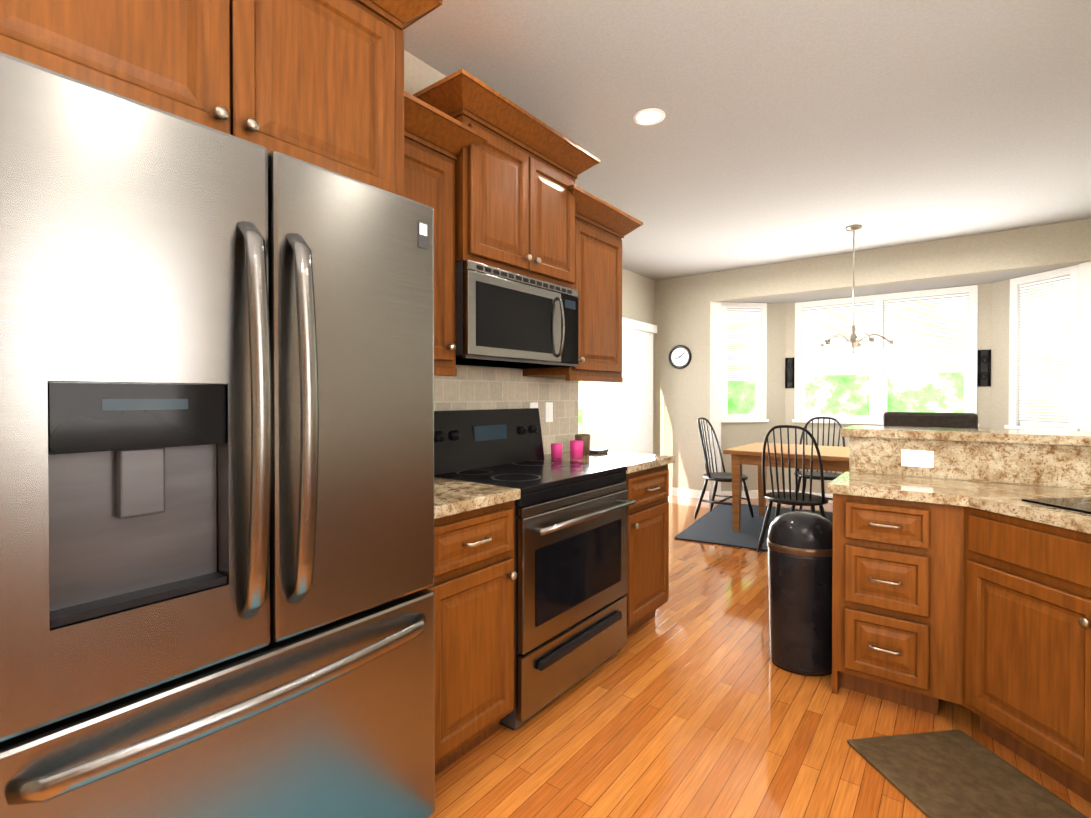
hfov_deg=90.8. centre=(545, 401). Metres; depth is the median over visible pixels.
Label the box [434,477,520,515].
countertop
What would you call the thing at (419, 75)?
wall
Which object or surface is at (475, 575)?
base cabinet
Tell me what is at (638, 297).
wall
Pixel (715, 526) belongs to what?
dining rug
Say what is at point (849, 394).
backdrop
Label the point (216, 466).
fridge
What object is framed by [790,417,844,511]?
chair
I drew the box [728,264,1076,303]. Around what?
ceiling
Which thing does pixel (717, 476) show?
chair
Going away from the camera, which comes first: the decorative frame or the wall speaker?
the wall speaker
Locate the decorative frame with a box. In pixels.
[785,358,793,387]
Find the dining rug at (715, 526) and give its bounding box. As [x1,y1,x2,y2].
[674,502,832,550]
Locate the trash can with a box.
[767,511,832,675]
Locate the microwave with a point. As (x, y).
(506, 319)
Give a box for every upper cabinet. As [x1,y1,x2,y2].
[0,0,411,199]
[412,108,463,371]
[420,84,583,291]
[520,200,627,379]
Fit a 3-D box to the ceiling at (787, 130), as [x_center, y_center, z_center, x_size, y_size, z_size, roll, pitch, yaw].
[0.550,-1.541,2.181,4.770,0.060,8.810,0,1,37]
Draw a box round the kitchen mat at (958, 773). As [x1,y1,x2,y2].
[847,729,1087,817]
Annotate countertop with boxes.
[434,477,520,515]
[544,448,674,471]
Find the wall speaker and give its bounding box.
[978,350,990,386]
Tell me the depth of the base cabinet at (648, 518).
2.79 m
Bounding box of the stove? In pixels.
[434,408,635,729]
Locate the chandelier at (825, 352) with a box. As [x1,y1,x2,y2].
[814,225,899,361]
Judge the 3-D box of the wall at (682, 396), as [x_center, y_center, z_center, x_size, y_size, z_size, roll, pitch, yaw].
[3.471,-0.176,5.884,4.560,2.740,0.840,0,1,37]
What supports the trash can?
on the floor
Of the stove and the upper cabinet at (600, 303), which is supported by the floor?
the stove
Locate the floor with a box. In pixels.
[429,495,1090,817]
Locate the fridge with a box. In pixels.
[0,52,434,817]
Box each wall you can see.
[404,50,576,368]
[622,268,654,454]
[654,218,1090,493]
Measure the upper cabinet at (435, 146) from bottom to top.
0.904 m
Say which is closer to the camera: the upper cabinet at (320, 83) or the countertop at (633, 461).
the upper cabinet at (320, 83)
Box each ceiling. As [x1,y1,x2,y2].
[403,0,1090,279]
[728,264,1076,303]
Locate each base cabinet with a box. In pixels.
[425,496,520,775]
[625,460,674,635]
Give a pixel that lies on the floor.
(690, 699)
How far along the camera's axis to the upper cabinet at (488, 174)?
2.31 m
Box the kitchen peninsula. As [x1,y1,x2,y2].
[827,425,1090,802]
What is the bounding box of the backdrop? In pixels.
[578,281,1069,433]
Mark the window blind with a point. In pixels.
(617, 417)
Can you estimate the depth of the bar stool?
3.13 m
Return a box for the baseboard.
[669,487,832,502]
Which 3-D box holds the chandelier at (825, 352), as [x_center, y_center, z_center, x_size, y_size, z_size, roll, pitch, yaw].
[2.732,-0.953,4.762,0.676,1.165,0.653,0,1,37]
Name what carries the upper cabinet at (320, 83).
attached to the wall at (419, 75)
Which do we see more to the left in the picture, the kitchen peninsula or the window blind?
the window blind
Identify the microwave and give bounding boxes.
[455,260,577,368]
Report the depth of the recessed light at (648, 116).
2.84 m
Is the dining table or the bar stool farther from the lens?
the dining table
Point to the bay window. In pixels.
(1075, 413)
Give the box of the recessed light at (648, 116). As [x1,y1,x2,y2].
[633,108,664,124]
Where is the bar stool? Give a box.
[883,412,977,428]
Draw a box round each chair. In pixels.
[694,417,753,518]
[757,425,827,551]
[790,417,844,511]
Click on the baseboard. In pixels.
(692, 493)
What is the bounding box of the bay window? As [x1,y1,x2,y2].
[710,261,1090,491]
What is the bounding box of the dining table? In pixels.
[723,442,848,530]
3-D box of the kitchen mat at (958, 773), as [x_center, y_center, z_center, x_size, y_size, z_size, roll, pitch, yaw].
[1.376,1.228,1.489,0.458,0.013,0.970,0,1,-8]
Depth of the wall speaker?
5.46 m
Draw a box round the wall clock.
[669,345,691,368]
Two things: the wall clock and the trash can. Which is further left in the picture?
the wall clock
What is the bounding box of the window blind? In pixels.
[582,317,656,454]
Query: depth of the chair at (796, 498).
4.16 m
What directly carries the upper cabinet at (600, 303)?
attached to the wall at (419, 75)

